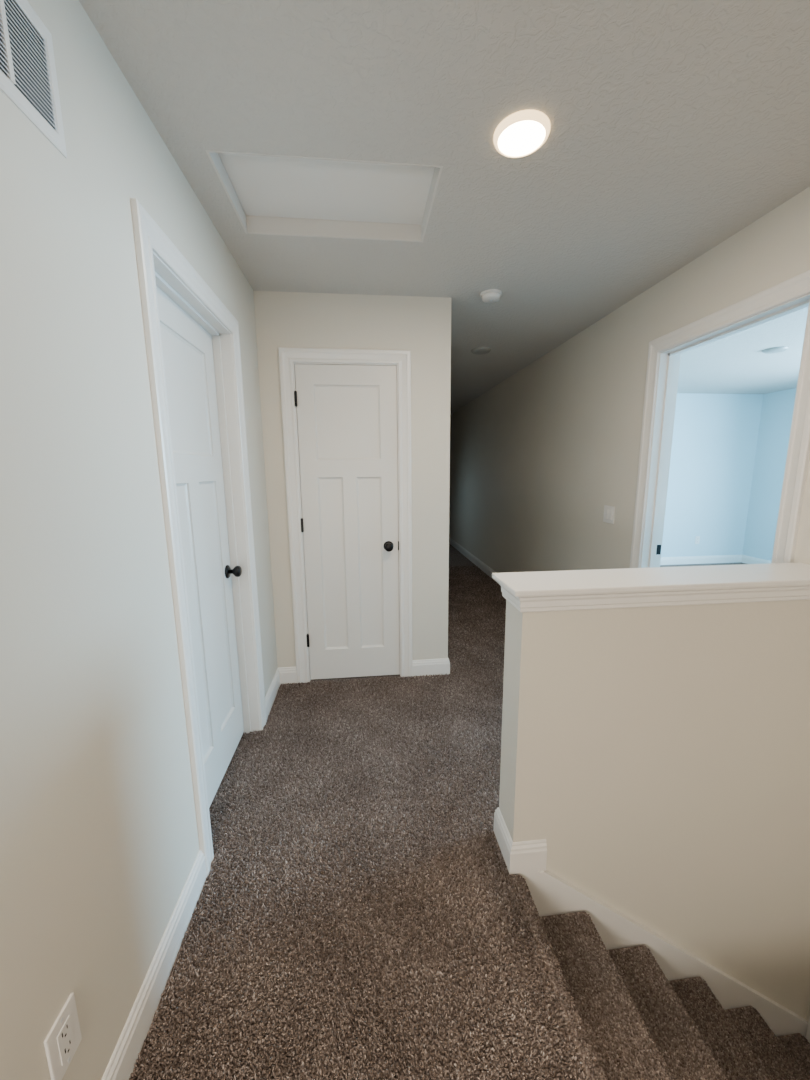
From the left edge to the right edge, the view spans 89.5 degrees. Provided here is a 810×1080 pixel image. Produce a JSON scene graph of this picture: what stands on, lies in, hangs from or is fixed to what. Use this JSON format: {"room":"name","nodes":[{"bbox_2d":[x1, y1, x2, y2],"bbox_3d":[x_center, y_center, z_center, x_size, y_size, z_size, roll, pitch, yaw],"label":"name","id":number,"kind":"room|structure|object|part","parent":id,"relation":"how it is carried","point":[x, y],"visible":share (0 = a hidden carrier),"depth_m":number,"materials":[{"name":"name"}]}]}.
{"room":"upstairs hallway landing","nodes":[
{"label":"upstairs hallway landing","id":0,"kind":"room"},
{"bbox_2d":[0,0,277,1079],"bbox_3d":[-0.663,0.184,0.091,0.120,2.440,5.254,-1,10,-6],"label":"wall","id":1,"kind":"structure","parent":0,"point":[100,847],"depth_m":0.88,"materials":[{"name":"paint"}]},
{"bbox_2d":[0,0,66,157],"bbox_3d":[-0.680,-0.864,0.628,0.007,0.216,0.410,-1,10,-6],"label":"air vent","id":2,"kind":"object","parent":1,"relation":"in","point":[28,76],"visible":1,"depth_m":0.76,"materials":[{"name":"white plastic"}]},
{"bbox_2d":[44,992,81,1079],"bbox_3d":[-0.648,0.952,0.777,0.008,0.118,0.072,-1,10,-6],"label":"wall outlet","id":3,"kind":"object","parent":1,"relation":"attached to","point":[63,1039],"visible":1,"depth_m":0.77,"materials":[{"name":"white plastic"}]},
{"bbox_2d":[57,1015,74,1065],"bbox_3d":[-0.647,0.952,0.778,0.004,0.067,0.033,-1,10,-6],"label":"receptacle","id":4,"kind":"object","parent":3,"relation":"attached to","point":[66,1029],"depth_m":0.78,"materials":[{"name":"white plastic"}]},
{"bbox_2d":[102,849,206,1079],"bbox_3d":[-0.511,1.450,-0.425,0.014,0.116,3.792,-1,10,-6],"label":"baseboard","id":5,"kind":"structure","parent":1,"relation":"attached to","point":[130,1043],"depth_m":1.09,"materials":[{"name":"paint"}]},
{"bbox_2d":[130,198,266,875],"bbox_3d":[-0.820,0.068,1.707,0.138,2.132,0.912,-1,10,-6],"label":"door","id":6,"kind":"structure","parent":1,"relation":"in","point":[192,340],"depth_m":1.74,"materials":[{"name":"paint"}]},
{"bbox_3d":[-0.845,0.156,2.029,0.060,0.057,0.057,-1,10,-6],"label":"knob","id":7,"kind":"part","parent":6,"relation":"part of","materials":[{"name":"black metal"}]},
{"bbox_2d":[265,667,296,718],"bbox_3d":[-0.769,0.947,2.545,0.124,0.116,0.430,-1,10,-6],"label":"baseboard","id":8,"kind":"structure","parent":1,"relation":"attached to","point":[285,675],"depth_m":2.69,"materials":[{"name":"paint"}]},
{"bbox_2d":[253,291,450,667],"bbox_3d":[-0.292,-0.257,2.673,1.160,2.440,0.120,-1,10,-6],"label":"wall","id":9,"kind":"structure","parent":0,"point":[420,325],"depth_m":2.53,"materials":[{"name":"paint"}]},
{"bbox_2d":[278,347,412,682],"bbox_3d":[-0.351,-0.098,2.660,0.784,2.132,0.184,-1,10,-6],"label":"door","id":10,"kind":"structure","parent":9,"relation":"in","point":[346,413],"depth_m":2.62,"materials":[{"name":"paint"}]},
{"bbox_3d":[-0.104,0.045,2.647,0.057,0.057,0.060,-1,10,-6],"label":"knob","id":11,"kind":"part","parent":10,"relation":"part of","materials":[{"name":"black metal"}]},
{"bbox_2d":[130,544,745,1079],"bbox_3d":[2.240,0.953,3.457,6.534,0.250,11.240,-1,10,-6],"label":"floor","id":12,"kind":"structure","parent":0,"point":[456,558],"depth_m":1.31,"materials":[{"name":"brown carpet"}]},
{"bbox_2d":[129,674,591,1079],"bbox_3d":[-0.224,1.164,1.584,1.184,0.025,2.488,-1,10,-6],"label":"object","id":13,"kind":"structure","parent":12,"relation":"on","point":[387,685],"depth_m":1.30,"materials":[{"name":"brown carpet"}]},
{"bbox_2d":[435,566,505,829],"bbox_3d":[0.703,0.771,3.857,1.206,0.026,4.448,-1,10,-6],"label":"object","id":14,"kind":"structure","parent":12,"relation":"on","point":[461,643],"depth_m":2.90,"materials":[{"name":"brown carpet"}]},
{"bbox_2d":[515,875,809,1079],"bbox_3d":[1.087,1.899,1.170,1.327,1.330,0.915,-1,10,-6],"label":"staircase","id":15,"kind":"structure","parent":12,"relation":"attached to","point":[627,1020],"depth_m":1.35,"materials":[{"name":"carpet"}]},
{"bbox_2d":[79,0,809,414],"bbox_3d":[2.219,-1.635,3.018,6.534,0.120,11.240,-1,10,-6],"label":"ceiling","id":16,"kind":"structure","parent":0,"point":[677,126],"depth_m":1.25,"materials":[{"name":"paint"}]},
{"bbox_2d":[205,150,442,241],"bbox_3d":[-0.283,-1.369,1.583,0.782,0.119,0.474,-1,10,-6],"label":"attic hatch","id":17,"kind":"object","parent":16,"relation":"attached to","point":[269,194],"visible":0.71,"depth_m":1.64,"materials":[{"name":"paint"}]},
{"bbox_2d":[471,347,490,353],"bbox_3d":[0.660,-1.640,3.550,0.170,0.022,0.170,-1,10,-6],"label":"recessed light","id":18,"kind":"object","parent":16,"relation":"in","point":[479,350],"visible":1,"depth_m":3.51,"materials":[{"name":"grey plastic"}]},
{"bbox_2d":[480,289,501,302],"bbox_3d":[0.510,-1.438,2.421,0.128,0.040,0.128,-1,10,-6],"label":"smoke detector","id":19,"kind":"object","parent":16,"relation":"attached to","point":[491,295],"visible":1,"depth_m":2.39,"materials":[{"name":"white plastic"}]},
{"bbox_2d":[493,110,550,157],"bbox_3d":[0.361,-1.250,1.269,0.170,0.022,0.170,-1,10,-6],"label":"recessed light","id":20,"kind":"object","parent":16,"relation":"in","point":[522,133],"visible":1,"depth_m":1.24,"materials":[{"name":"beige plastic"}]},
{"bbox_2d":[762,346,787,353],"bbox_3d":[3.262,-1.670,3.601,0.170,0.022,0.170,-1,10,-6],"label":"recessed light","id":21,"kind":"object","parent":16,"relation":"in","point":[782,348],"visible":1,"depth_m":3.57,"materials":[{"name":"grey plastic"}]},
{"bbox_2d":[449,187,809,572],"bbox_3d":[1.229,-0.660,4.973,0.120,2.440,7.283,-1,10,-6],"label":"wall","id":22,"kind":"structure","parent":0,"point":[537,458],"depth_m":3.08,"materials":[{"name":"paint"}]},
{"bbox_2d":[449,537,500,585],"bbox_3d":[1.113,0.393,5.717,0.014,0.116,6.147,-1,10,-6],"label":"baseboard","id":23,"kind":"structure","parent":22,"relation":"attached to","point":[467,554],"depth_m":6.26,"materials":[{"name":"paint"}]},
{"bbox_2d":[603,505,614,523],"bbox_3d":[1.395,-0.176,2.800,0.014,0.118,0.116,-1,10,-6],"label":"light switch","id":24,"kind":"object","parent":22,"relation":"attached to","point":[609,511],"visible":1,"depth_m":2.79,"materials":[{"name":"white plastic"}]},
{"bbox_2d":[630,270,809,567],"bbox_3d":[1.540,-0.015,2.076,0.156,2.132,0.949,-1,10,-6],"label":"door frame","id":25,"kind":"structure","parent":22,"relation":"in","point":[791,295],"depth_m":2.05,"materials":[{"name":"paint"}]},
{"bbox_3d":[1.544,0.059,2.486,0.028,0.060,0.003,-1,10,-6],"label":"strike plate","id":26,"kind":"part","parent":25,"relation":"part of","materials":[{"name":"black metal"}]},
{"bbox_3d":[1.608,-0.016,2.083,0.018,2.132,0.949,-1,10,-6],"label":"casing","id":27,"kind":"part","parent":25,"relation":"part of","materials":[{"name":"paint"}]},
{"bbox_2d":[499,600,809,1018],"bbox_3d":[1.105,2.122,1.772,1.452,4.029,0.150,-1,10,-6],"label":"wall","id":28,"kind":"structure","parent":0,"point":[659,756],"depth_m":1.46,"materials":[{"name":"paint"}]},
{"bbox_2d":[494,807,546,873],"bbox_3d":[0.956,1.096,1.583,1.197,0.116,0.178,-1,10,-6],"label":"baseboard","id":29,"kind":"structure","parent":28,"relation":"attached to","point":[523,856],"depth_m":1.45,"materials":[{"name":"paint"}]},
{"bbox_2d":[501,585,809,612],"bbox_3d":[1.015,0.168,1.433,1.360,0.062,0.206,-1,10,-6],"label":"trim","id":30,"kind":"structure","parent":28,"relation":"attached to","point":[545,603],"depth_m":1.32,"materials":[{"name":"paint"}]},
{"bbox_2d":[492,562,809,596],"bbox_3d":[1.007,0.128,1.425,1.375,0.019,0.230,-1,10,-6],"label":"cap","id":31,"kind":"object","parent":30,"relation":"on","point":[537,583],"visible":1,"depth_m":1.36,"materials":[{"name":"paint"}]},
{"bbox_2d":[516,869,807,1036],"bbox_3d":[1.060,1.864,1.638,1.316,1.417,0.018,-1,10,-6],"label":"skirt board","id":32,"kind":"object","parent":28,"relation":"attached to","point":[551,894],"visible":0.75,"depth_m":1.57,"materials":[{"name":"paint"}]},
{"bbox_2d":[661,393,763,556],"bbox_3d":[3.155,-0.827,5.863,3.899,2.440,0.120,-1,10,-6],"label":"wall","id":33,"kind":"structure","parent":0,"point":[715,436],"depth_m":5.91,"materials":[{"name":"paint"}]},
{"bbox_2d":[660,555,770,564],"bbox_3d":[3.386,0.672,3.962,3.899,0.116,4.153,-1,10,-6],"label":"baseboard","id":34,"kind":"structure","parent":33,"relation":"attached to","point":[718,558],"depth_m":6.11,"materials":[{"name":"paint"}]},
{"bbox_2d":[742,388,796,560],"bbox_3d":[5.377,-0.521,3.956,0.120,2.440,4.423,-1,10,-6],"label":"wall","id":35,"kind":"structure","parent":0,"point":[777,407],"depth_m":5.76,"materials":[{"name":"paint"}]},
{"bbox_2d":[806,999,809,1021],"bbox_3d":[1.961,1.728,-0.165,0.120,5.440,3.697,-1,10,-6],"label":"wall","id":36,"kind":"structure","parent":0,"point":[808,1009],"depth_m":1.74,"materials":[{"name":"paint"}]},
{"bbox_2d":[805,1017,809,1042],"bbox_3d":[1.760,2.410,1.321,0.014,0.800,0.927,-1,10,-6],"label":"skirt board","id":37,"kind":"object","parent":36,"relation":"attached to","point":[807,1037],"depth_m":1.72,"materials":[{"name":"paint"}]},
{"bbox_3d":[-0.080,-0.756,5.602,0.120,2.440,5.746,-1,10,-6],"label":"wall","id":38,"kind":"structure","parent":0,"visible":0},
{"bbox_2d":[412,658,449,675],"bbox_3d":[-0.121,0.402,5.724,0.265,0.116,5.880,-1,10,-6],"label":"baseboard","id":39,"kind":"structure","parent":38,"relation":"attached to","point":[424,667],"depth_m":2.84,"materials":[{"name":"paint"}]}
]}

